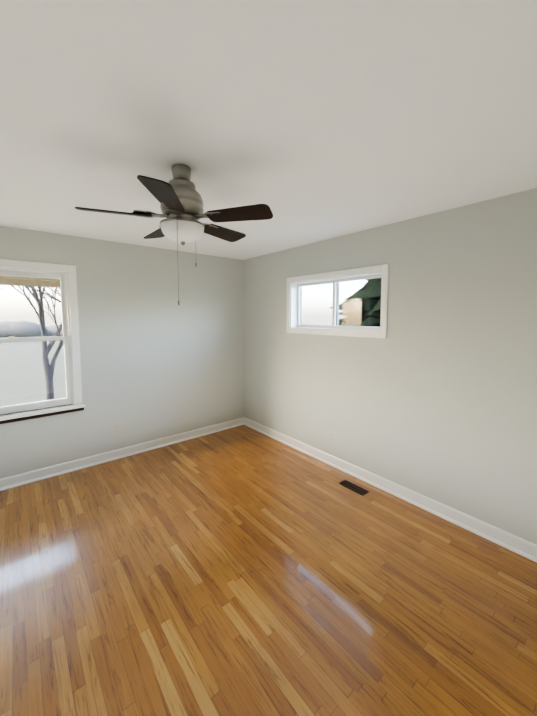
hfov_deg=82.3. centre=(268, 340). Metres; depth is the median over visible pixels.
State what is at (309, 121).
ceiling
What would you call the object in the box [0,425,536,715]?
floor
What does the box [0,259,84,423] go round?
window
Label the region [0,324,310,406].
ground
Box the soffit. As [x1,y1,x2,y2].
[0,275,59,287]
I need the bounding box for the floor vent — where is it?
[339,480,368,495]
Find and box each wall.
[0,226,243,478]
[243,188,536,544]
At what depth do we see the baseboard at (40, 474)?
3.45 m
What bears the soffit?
attached to the wall at (157, 361)
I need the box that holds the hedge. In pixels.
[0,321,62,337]
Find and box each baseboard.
[0,417,243,490]
[244,417,536,562]
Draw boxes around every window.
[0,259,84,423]
[286,264,388,338]
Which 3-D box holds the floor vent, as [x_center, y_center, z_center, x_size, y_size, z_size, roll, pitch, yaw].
[0.808,1.398,2.918,0.105,0.004,0.270,-4,6,-39]
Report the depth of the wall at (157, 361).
3.60 m
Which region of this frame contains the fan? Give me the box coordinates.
[75,164,272,304]
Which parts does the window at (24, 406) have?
left window sash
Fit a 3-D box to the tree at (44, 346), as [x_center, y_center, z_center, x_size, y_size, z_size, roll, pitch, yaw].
[-5.045,-0.820,7.285,3.930,4.965,4.062,-4,6,-39]
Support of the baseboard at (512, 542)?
attached to the wall at (433, 395)
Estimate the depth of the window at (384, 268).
3.21 m
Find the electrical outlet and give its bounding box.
[115,423,121,433]
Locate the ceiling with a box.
[0,0,536,259]
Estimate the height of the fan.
0.761 m
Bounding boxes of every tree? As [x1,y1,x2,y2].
[10,285,63,399]
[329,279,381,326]
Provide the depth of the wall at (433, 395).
2.52 m
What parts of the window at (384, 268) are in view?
right window fixed sash, right window sliding sash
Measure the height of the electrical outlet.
0.115 m

